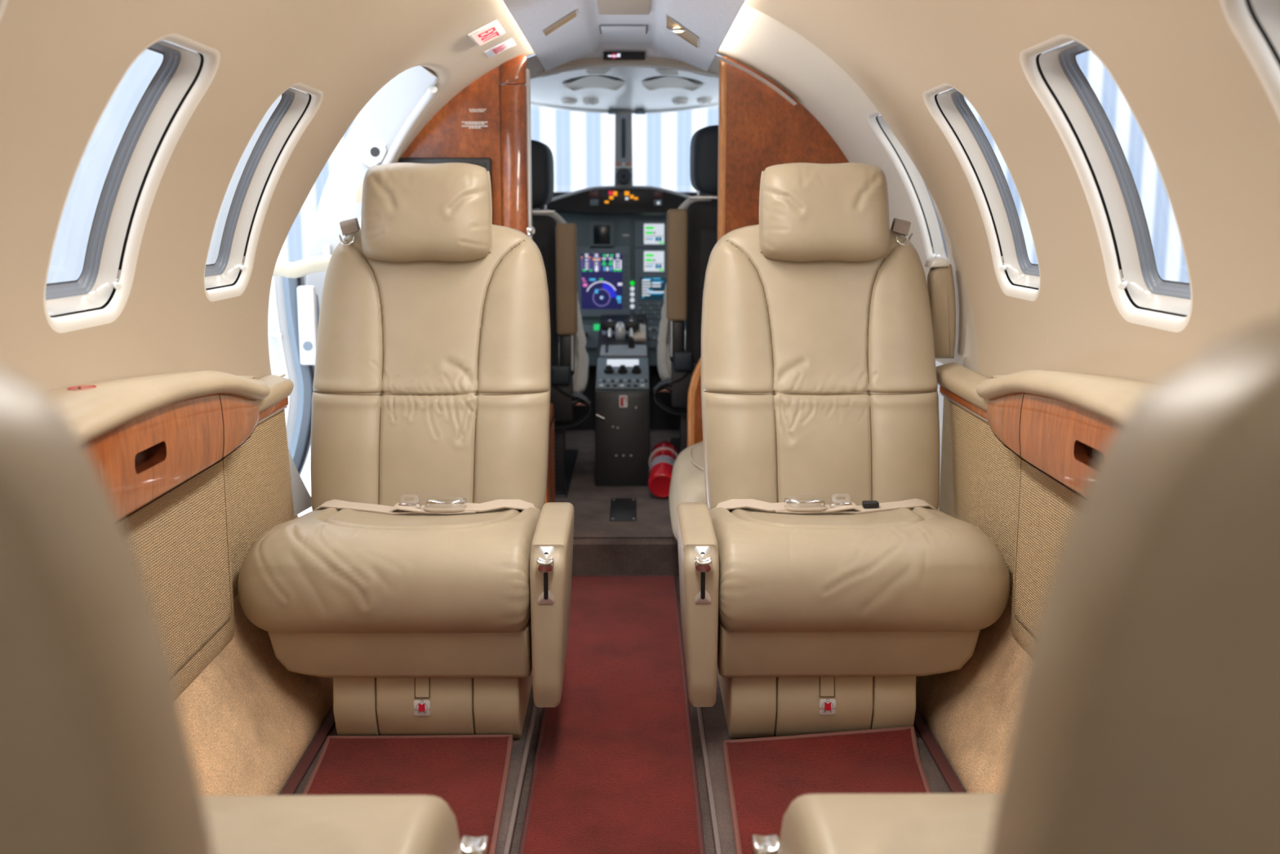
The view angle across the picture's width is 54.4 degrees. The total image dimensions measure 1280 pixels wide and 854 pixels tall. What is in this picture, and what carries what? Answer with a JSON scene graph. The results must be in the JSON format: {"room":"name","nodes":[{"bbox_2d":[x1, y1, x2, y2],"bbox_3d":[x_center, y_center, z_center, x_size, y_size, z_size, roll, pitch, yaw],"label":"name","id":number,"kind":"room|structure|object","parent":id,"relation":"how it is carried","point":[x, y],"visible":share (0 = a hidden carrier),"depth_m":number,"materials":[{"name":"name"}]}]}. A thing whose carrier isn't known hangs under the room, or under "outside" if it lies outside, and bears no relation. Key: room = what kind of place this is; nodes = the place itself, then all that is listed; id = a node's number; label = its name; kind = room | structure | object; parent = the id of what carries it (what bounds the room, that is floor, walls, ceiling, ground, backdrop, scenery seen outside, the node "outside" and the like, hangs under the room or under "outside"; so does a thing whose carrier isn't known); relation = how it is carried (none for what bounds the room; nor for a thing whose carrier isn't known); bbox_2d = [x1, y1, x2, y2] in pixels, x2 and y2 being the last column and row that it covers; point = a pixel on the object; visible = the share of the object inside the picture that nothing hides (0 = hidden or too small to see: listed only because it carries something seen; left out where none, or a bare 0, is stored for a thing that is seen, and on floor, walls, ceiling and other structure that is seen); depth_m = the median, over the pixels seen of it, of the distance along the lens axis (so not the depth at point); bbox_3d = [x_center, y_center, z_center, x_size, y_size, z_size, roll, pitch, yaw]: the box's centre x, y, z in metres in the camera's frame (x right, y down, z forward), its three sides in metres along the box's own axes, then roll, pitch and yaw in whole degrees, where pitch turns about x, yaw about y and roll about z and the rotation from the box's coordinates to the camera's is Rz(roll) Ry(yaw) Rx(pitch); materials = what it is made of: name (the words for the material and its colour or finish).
{"room":"aircraft cabin","nodes":[
{"label":"aircraft cabin","id":0,"kind":"room"},
{"bbox_2d":[0,0,534,448],"bbox_3d":[-0.522,-0.202,0.885,0.568,0.785,5.220,0,10,0],"label":"wall","id":1,"kind":"structure","parent":0,"point":[60,60],"depth_m":1.87,"materials":[{"name":"beige plastic"}]},
{"bbox_2d":[0,0,7,19],"bbox_3d":[-0.685,-0.220,1.074,0.217,0.378,0.284,0,10,0],"label":"window","id":2,"kind":"structure","parent":1,"relation":"in","point":[2,2],"depth_m":1.18,"materials":[{"name":"white plastic"}]},
{"bbox_2d":[38,33,220,333],"bbox_3d":[-0.689,-0.322,1.665,0.217,0.378,0.284,0,10,0],"label":"window","id":3,"kind":"structure","parent":1,"relation":"in","point":[101,291],"depth_m":1.77,"materials":[{"name":"white plastic"}]},
{"bbox_2d":[44,370,270,697],"bbox_3d":[-0.710,0.303,1.109,0.153,0.528,2.693,0,10,0],"label":"console","id":4,"kind":"object","parent":1,"relation":"attached to","point":[163,473],"visible":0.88,"depth_m":1.85,"materials":[{"name":"beige fabric"}]},
{"bbox_2d":[225,374,294,598],"bbox_3d":[-0.734,0.183,2.414,0.055,0.534,0.507,0,10,0],"label":"ledge","id":5,"kind":"object","parent":1,"relation":"attached to","point":[260,498],"visible":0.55,"depth_m":2.39,"materials":[{"name":"beige fabric"}]},
{"bbox_2d":[204,82,323,301],"bbox_3d":[-0.693,-0.421,2.247,0.217,0.378,0.284,0,10,0],"label":"window","id":6,"kind":"structure","parent":1,"relation":"in","point":[229,276],"depth_m":2.35,"materials":[{"name":"white plastic"}]},
{"bbox_2d":[205,28,438,515],"bbox_3d":[-0.697,-0.395,2.977,0.424,1.114,0.890,0,10,0],"label":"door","id":7,"kind":"structure","parent":1,"relation":"in","point":[377,133],"depth_m":3.27,"materials":[{"name":"grey paint"}]},
{"bbox_2d":[267,254,331,475],"bbox_3d":[-0.908,-0.141,3.207,0.346,0.609,0.220,0,10,0],"label":"entry door","id":8,"kind":"structure","parent":7,"relation":"attached to","point":[294,309],"depth_m":3.25,"materials":[{"name":"white plastic"}]},
{"bbox_2d":[467,19,505,45],"bbox_3d":[-0.346,-0.889,2.813,0.065,0.034,0.176,0,10,0],"label":"exit sign","id":9,"kind":"object","parent":1,"relation":"attached to","point":[492,30],"visible":1,"depth_m":2.79,"materials":[{"name":"white plastic"}]},
{"bbox_2d":[484,38,515,57],"bbox_3d":[-0.346,-0.939,3.084,0.069,0.034,0.110,0,10,0],"label":"placard","id":10,"kind":"object","parent":1,"relation":"attached to","point":[502,46],"visible":1,"depth_m":3.07,"materials":[{"name":"white plastic"}]},
{"bbox_2d":[550,430,679,577],"bbox_3d":[-0.043,0.205,4.327,1.240,0.145,1.938,0,10,0],"label":"floor","id":11,"kind":"structure","parent":0,"point":[647,545],"depth_m":3.47,"materials":[{"name":"brown carpet"}]},
{"bbox_2d":[398,54,535,239],"bbox_3d":[-0.533,-0.367,3.451,0.492,1.281,0.066,0,10,0],"label":"bulkhead","id":12,"kind":"object","parent":11,"relation":"on","point":[486,118],"visible":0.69,"depth_m":3.36,"materials":[{"name":"brown wood"}]},
{"bbox_2d":[399,157,493,224],"bbox_3d":[-0.525,-0.596,3.381,0.248,0.265,0.026,0,10,0],"label":"monitor","id":13,"kind":"object","parent":12,"relation":"attached to","point":[486,162],"visible":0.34,"depth_m":3.35,"materials":[{"name":"black plastic"}]},
{"bbox_2d":[545,402,555,502],"bbox_3d":[-0.408,0.118,3.361,0.338,0.356,0.312,0,10,0],"label":"base cabinet","id":14,"kind":"object","parent":11,"relation":"on","point":[550,488],"visible":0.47,"depth_m":3.38,"materials":[{"name":"brown wood"}]},
{"bbox_2d":[531,139,591,497],"bbox_3d":[-0.386,-0.373,4.110,0.470,1.096,0.764,0,10,0],"label":"seat","id":15,"kind":"object","parent":11,"relation":"on","point":[556,239],"visible":0.42,"depth_m":3.77,"materials":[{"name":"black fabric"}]},
{"bbox_2d":[572,351,589,398],"bbox_3d":[-0.387,-0.185,4.146,0.430,0.170,0.520,0,10,0],"label":"seat cushion","id":16,"kind":"object","parent":15,"relation":"on","point":[580,377],"depth_m":3.93,"materials":[{"name":"white fabric"}]},
{"bbox_2d":[595,314,649,486],"bbox_3d":[-0.058,-0.124,4.350,0.176,0.500,0.845,0,10,0],"label":"pedestal","id":17,"kind":"object","parent":11,"relation":"on","point":[622,383],"visible":1,"depth_m":3.98,"materials":[{"name":"black plastic"}]},
{"bbox_2d":[609,497,636,520],"bbox_3d":[-0.049,0.243,3.674,0.077,0.006,0.282,0,10,0],"label":"floor hatch","id":18,"kind":"object","parent":11,"relation":"on","point":[621,508],"visible":1,"depth_m":3.66,"materials":[{"name":"black plastic"}]},
{"bbox_2d":[648,440,678,497],"bbox_3d":[0.076,0.128,3.922,0.100,0.136,0.310,1,10,3],"label":"fire extinguisher","id":19,"kind":"object","parent":11,"relation":"on","point":[664,455],"visible":0.77,"depth_m":3.81,"materials":[{"name":"red metal"}]},
{"bbox_2d":[653,124,718,454],"bbox_3d":[0.272,-0.416,4.107,0.470,1.096,0.764,0,10,0],"label":"seat","id":20,"kind":"object","parent":11,"relation":"on","point":[692,227],"visible":0.42,"depth_m":3.76,"materials":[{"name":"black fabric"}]},
{"bbox_2d":[657,330,685,385],"bbox_3d":[0.273,-0.227,4.143,0.430,0.170,0.520,0,10,0],"label":"seat cushion","id":21,"kind":"object","parent":20,"relation":"on","point":[664,363],"depth_m":3.92,"materials":[{"name":"white fabric"}]},
{"bbox_2d":[668,440,706,540],"bbox_3d":[0.374,0.180,3.209,0.593,0.288,0.620,0,10,0],"label":"seat","id":22,"kind":"object","parent":11,"relation":"on","point":[687,484],"visible":0.17,"depth_m":3.09,"materials":[{"name":"beige leather"}]},
{"bbox_2d":[34,275,1200,510],"bbox_3d":[-0.027,0.350,1.886,1.800,0.994,7.100,0,10,0],"label":"wall","id":23,"kind":"structure","parent":0,"point":[937,363],"depth_m":3.39,"materials":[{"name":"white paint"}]},
{"bbox_2d":[177,594,333,795],"bbox_3d":[-0.673,0.696,0.632,0.170,0.316,4.220,0,10,0],"label":"wall panel","id":24,"kind":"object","parent":23,"relation":"attached to","point":[249,720],"depth_m":2.09,"materials":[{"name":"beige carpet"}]},
{"bbox_2d":[280,707,335,795],"bbox_3d":[-0.573,0.856,0.599,0.021,0.008,4.100,0,10,0],"label":"trim","id":25,"kind":"structure","parent":23,"relation":"attached to","point":[290,788],"depth_m":2.19,"materials":[{"name":"red"}]},
{"bbox_2d":[503,702,537,853],"bbox_3d":[-0.195,0.811,0.898,0.008,0.012,4.900,0,10,0],"label":"trim","id":26,"kind":"structure","parent":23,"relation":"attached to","point":[520,782],"depth_m":2.10,"materials":[{"name":"grey"}]},
{"bbox_2d":[696,706,721,853],"bbox_3d":[0.125,0.811,0.900,0.008,0.012,4.900,0,10,0],"label":"trim","id":27,"kind":"structure","parent":23,"relation":"attached to","point":[709,788],"depth_m":2.09,"materials":[{"name":"grey"}]},
{"bbox_2d":[913,707,965,793],"bbox_3d":[0.537,0.855,0.606,0.021,0.008,4.100,0,10,0],"label":"trim","id":28,"kind":"structure","parent":23,"relation":"attached to","point":[954,785],"depth_m":2.19,"materials":[{"name":"red"}]},
{"bbox_2d":[915,594,1028,793],"bbox_3d":[0.637,0.695,0.641,0.170,0.316,4.220,0,10,0],"label":"wall panel","id":29,"kind":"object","parent":23,"relation":"attached to","point":[970,710],"depth_m":2.17,"materials":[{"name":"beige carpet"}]},
{"bbox_2d":[278,577,967,853],"bbox_3d":[-0.021,0.829,1.035,1.320,0.086,5.160,0,10,0],"label":"rails","id":30,"kind":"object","parent":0,"point":[715,726],"depth_m":2.15,"materials":[{"name":"metal"}]},
{"bbox_2d":[0,365,488,853],"bbox_3d":[-0.408,0.277,0.858,0.580,1.054,0.904,0,10,0],"label":"seat","id":31,"kind":"object","parent":30,"relation":"on","point":[95,756],"visible":1,"depth_m":0.44,"materials":[{"name":"beige leather"}]},
{"bbox_2d":[200,795,461,853],"bbox_3d":[-0.439,0.475,0.982,0.517,0.183,0.638,0,10,0],"label":"cushion","id":32,"kind":"object","parent":31,"relation":"on","point":[237,824],"depth_m":1.15,"materials":[{"name":"beige leather"}]},
{"bbox_2d":[237,162,573,738],"bbox_3d":[-0.417,0.004,2.452,0.589,1.054,0.802,0,10,0],"label":"seat","id":33,"kind":"object","parent":30,"relation":"on","point":[428,575],"visible":1,"depth_m":2.56,"materials":[{"name":"beige leather"}]},
{"bbox_2d":[237,506,541,633],"bbox_3d":[-0.449,0.243,2.358,0.517,0.184,0.475,0,10,0],"label":"cushion","id":34,"kind":"object","parent":33,"relation":"on","point":[323,570],"depth_m":2.14,"materials":[{"name":"beige leather"}]},
{"bbox_2d":[360,162,491,262],"bbox_3d":[-0.458,-0.460,2.663,0.278,0.210,0.129,0,10,0],"label":"headrest cover","id":35,"kind":"object","parent":33,"relation":"on","point":[411,211],"depth_m":2.62,"materials":[{"name":"beige leather"}]},
{"bbox_2d":[302,734,512,853],"bbox_3d":[-0.385,0.636,1.845,0.359,0.020,0.838,0,10,0],"label":"mat","id":36,"kind":"object","parent":30,"relation":"on","point":[469,773],"visible":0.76,"depth_m":2.13,"materials":[{"name":"red carpet"}]},
{"bbox_2d":[518,575,705,853],"bbox_3d":[-0.042,0.665,1.870,0.298,0.012,3.072,0,10,0],"label":"carpet runner","id":37,"kind":"object","parent":30,"relation":"on","point":[614,771],"visible":0.89,"depth_m":2.33,"materials":[{"name":"red carpet"}]},
{"bbox_2d":[722,726,931,853],"bbox_3d":[0.318,0.627,1.843,0.360,0.037,0.827,0,10,0],"label":"mat","id":38,"kind":"object","parent":30,"relation":"on","point":[764,775],"visible":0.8,"depth_m":2.13,"materials":[{"name":"red carpet"}]},
{"bbox_2d":[676,162,1009,737],"bbox_3d":[0.359,0.004,2.457,0.589,1.054,0.802,0,10,0],"label":"seat","id":39,"kind":"object","parent":30,"relation":"on","point":[822,573],"visible":1,"depth_m":2.57,"materials":[{"name":"beige leather"}]},
{"bbox_2d":[760,162,889,262],"bbox_3d":[0.396,-0.461,2.669,0.278,0.210,0.129,0,10,0],"label":"headrest cover","id":40,"kind":"object","parent":39,"relation":"on","point":[810,212],"depth_m":2.62,"materials":[{"name":"beige leather"}]},
{"bbox_2d":[709,506,1009,631],"bbox_3d":[0.393,0.243,2.363,0.517,0.183,0.474,0,10,0],"label":"cushion","id":41,"kind":"object","parent":39,"relation":"on","point":[774,569],"depth_m":2.15,"materials":[{"name":"beige leather"}]},
{"bbox_2d":[751,313,1279,853],"bbox_3d":[0.371,0.276,0.863,0.580,1.054,0.904,0,10,0],"label":"seat","id":42,"kind":"object","parent":30,"relation":"on","point":[1147,721],"visible":1,"depth_m":0.42,"materials":[{"name":"beige leather"}]},
{"bbox_2d":[777,793,999,853],"bbox_3d":[0.402,0.474,0.988,0.517,0.183,0.638,0,10,0],"label":"cushion","id":43,"kind":"object","parent":42,"relation":"on","point":[814,823],"depth_m":1.15,"materials":[{"name":"beige leather"}]},
{"bbox_2d":[502,0,745,71],"bbox_3d":[-0.022,-0.632,0.982,0.485,0.074,5.550,0,10,0],"label":"ceiling","id":44,"kind":"structure","parent":0,"point":[710,21],"depth_m":3.15,"materials":[{"name":"white plastic"}]},
{"bbox_2d":[542,9,577,36],"bbox_3d":[-0.194,-0.968,2.986,0.054,0.034,0.214,-7,12,-36],"label":"recessed light","id":45,"kind":"object","parent":44,"relation":"in","point":[553,27],"visible":1,"depth_m":2.99,"materials":[{"name":"white plastic"}]},
{"bbox_2d":[599,24,647,34],"bbox_3d":[-0.044,-1.075,3.365,0.127,0.005,0.154,0,10,0],"label":"hatch","id":46,"kind":"object","parent":44,"relation":"attached to","point":[604,28],"visible":1,"depth_m":3.35,"materials":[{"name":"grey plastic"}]},
{"bbox_2d":[596,0,650,14],"bbox_3d":[-0.037,-0.982,2.832,0.126,0.007,0.515,0,10,0],"label":"speaker panel","id":47,"kind":"object","parent":44,"relation":"attached to","point":[605,6],"visible":1,"depth_m":2.97,"materials":[{"name":"beige plastic"}]},
{"bbox_2d":[536,56,716,75],"bbox_3d":[-0.040,-1.083,3.743,0.600,0.056,0.055,0,10,0],"label":"trim","id":48,"kind":"structure","parent":44,"relation":"attached to","point":[597,60],"depth_m":3.71,"materials":[{"name":"beige plastic"}]},
{"bbox_2d":[603,51,644,60],"bbox_3d":[-0.047,-1.105,3.706,0.124,0.023,0.014,0,10,0],"label":"warning sign","id":49,"kind":"object","parent":48,"relation":"attached to","point":[607,55],"visible":1,"depth_m":3.70,"materials":[{"name":"black plastic"}]},
{"bbox_2d":[665,13,698,48],"bbox_3d":[0.107,-1.003,3.165,0.084,0.038,0.344,0,10,3],"label":"recessed light","id":50,"kind":"object","parent":44,"relation":"in","point":[670,24],"visible":1,"depth_m":3.15,"materials":[{"name":"white plastic"}]},
{"bbox_2d":[550,191,717,430],"bbox_3d":[-0.048,-0.377,4.988,1.400,1.110,0.040,0,10,0],"label":"wall","id":51,"kind":"structure","parent":0,"point":[660,419],"depth_m":5.02,"materials":[{"name":"black plastic"}]},
{"bbox_2d":[538,185,689,365],"bbox_3d":[-0.046,-0.578,4.773,1.160,0.679,0.336,0,10,0],"label":"panel","id":52,"kind":"object","parent":51,"relation":"attached to","point":[621,230],"visible":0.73,"depth_m":4.70,"materials":[{"name":"grey plastic"}]},
{"bbox_2d":[613,191,617,195],"bbox_3d":[-0.090,-0.855,4.558,0.014,0.016,0.002,0,10,0],"label":"lamp","id":53,"kind":"object","parent":52,"relation":"attached to","point":[615,193],"depth_m":4.56,"materials":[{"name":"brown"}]},
{"bbox_2d":[624,191,629,195],"bbox_3d":[-0.048,-0.856,4.559,0.017,0.015,0.002,0,10,0],"label":"lamp","id":54,"kind":"object","parent":52,"relation":"on","point":[626,193],"depth_m":4.56,"materials":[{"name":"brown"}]},
{"bbox_2d":[608,110,645,185],"bbox_3d":[-0.047,-1.079,4.818,1.200,0.285,0.161,0,10,0],"label":"post","id":55,"kind":"object","parent":51,"relation":"attached to","point":[623,118],"visible":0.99,"depth_m":4.78,"materials":[{"name":"grey plastic"}]},
{"bbox_2d":[615,166,631,168],"bbox_3d":[-0.063,-1.001,4.795,0.065,0.006,0.020,0,10,0],"label":"shelf","id":56,"kind":"object","parent":55,"relation":"attached to","point":[615,166],"depth_m":4.79,"materials":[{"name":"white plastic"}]},
{"bbox_2d":[617,168,630,182],"bbox_3d":[-0.063,-0.963,4.777,0.052,0.052,0.002,0,10,0],"label":"compass","id":57,"kind":"object","parent":55,"relation":"attached to","point":[623,175],"depth_m":4.78,"materials":[{"name":"black plastic"}]},
{"bbox_2d":[687,55,848,447],"bbox_3d":[0.427,-0.398,3.574,0.578,1.301,0.048,0,10,0],"label":"bulkhead","id":58,"kind":"object","parent":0,"point":[759,129],"visible":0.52,"depth_m":3.49,"materials":[{"name":"wood"}]},
{"bbox_2d":[716,0,1279,414],"bbox_3d":[0.460,-0.214,0.930,0.528,0.796,5.300,0,10,0],"label":"wall","id":59,"kind":"structure","parent":0,"point":[1188,82],"depth_m":1.89,"materials":[{"name":"beige plastic"}]},
{"bbox_2d":[500,54,796,105],"bbox_3d":[-0.039,-0.989,3.584,0.936,0.146,0.400,0,10,0],"label":"trim","id":60,"kind":"structure","parent":59,"relation":"attached to","point":[534,64],"depth_m":3.45,"materials":[{"name":"beige plastic"}]},
{"bbox_2d":[866,111,949,262],"bbox_3d":[0.637,-0.533,2.881,0.219,0.383,0.224,0,10,0],"label":"window","id":61,"kind":"structure","parent":59,"relation":"in","point":[931,232],"depth_m":2.97,"materials":[{"name":"white plastic"}]},
{"bbox_2d":[935,362,1019,596],"bbox_3d":[0.673,0.173,2.477,0.055,0.534,0.615,0,10,0],"label":"ledge","id":62,"kind":"object","parent":59,"relation":"attached to","point":[980,475],"visible":0.44,"depth_m":2.47,"materials":[{"name":"beige fabric"}]},
{"bbox_2d":[924,257,955,358],"bbox_3d":[0.663,-0.263,2.749,0.065,0.220,0.070,0,10,0],"label":"divider panel","id":63,"kind":"object","parent":62,"relation":"on","point":[940,284],"visible":0.94,"depth_m":2.72,"materials":[{"name":"beige leather"}]},
{"bbox_2d":[922,83,1040,301],"bbox_3d":[0.633,-0.422,2.255,0.217,0.378,0.284,0,10,0],"label":"window","id":64,"kind":"structure","parent":59,"relation":"in","point":[1016,276],"depth_m":2.36,"materials":[{"name":"white plastic"}]},
{"bbox_2d":[976,369,1155,655],"bbox_3d":[0.670,0.302,1.117,0.144,0.528,2.692,0,10,0],"label":"console","id":65,"kind":"object","parent":59,"relation":"attached to","point":[1033,414],"visible":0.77,"depth_m":1.93,"materials":[{"name":"beige fabric"}]},
{"bbox_2d":[1019,34,1192,332],"bbox_3d":[0.637,-0.323,1.674,0.217,0.378,0.284,0,10,0],"label":"window","id":66,"kind":"structure","parent":59,"relation":"in","point":[1139,293],"depth_m":1.78,"materials":[{"name":"white plastic"}]},
{"bbox_2d":[1219,0,1279,120],"bbox_3d":[0.641,-0.222,1.082,0.217,0.378,0.284,0,10,0],"label":"window","id":67,"kind":"structure","parent":59,"relation":"in","point":[1255,24],"depth_m":1.19,"materials":[{"name":"white plastic"}]},
{"bbox_3d":[-0.022,-0.665,1.002,0.800,0.107,5.600,0,10,0],"label":"ceiling","id":68,"kind":"structure","parent":0,"visible":0},
{"bbox_2d":[530,64,719,113],"bbox_3d":[-0.044,-1.127,4.289,1.200,0.181,1.043,0,10,0],"label":"panel","id":69,"kind":"object","parent":68,"relation":"attached to","point":[653,89],"visible":0.64,"depth_m":4.38,"materials":[{"name":"white plastic"}]},
{"label":"outside","id":70,"kind":"structure","parent":0,"visible":0},
{"bbox_2d":[297,444,312,516],"bbox_3d":[-0.041,1.518,4.318,28.000,0.100,32.000,0,10,0],"label":"floor","id":71,"kind":"structure","parent":70,"point":[305,475],"depth_m":10.40,"materials":[{"name":"white paint"}]},
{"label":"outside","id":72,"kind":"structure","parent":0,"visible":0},
{"bbox_2d":[277,4,1279,294],"bbox_3d":[-0.114,-5.430,14.390,26.000,10.200,0.200,0,10,0],"label":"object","id":73,"kind":"structure","parent":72,"point":[581,144],"depth_m":14.68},
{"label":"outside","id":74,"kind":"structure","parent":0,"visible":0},
{"bbox_2d":[6,0,197,295],"bbox_3d":[-8.987,-5.369,14.037,8.250,10.200,0.200,0,10,0],"label":"wall","id":75,"kind":"structure","parent":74,"point":[68,257],"depth_m":14.37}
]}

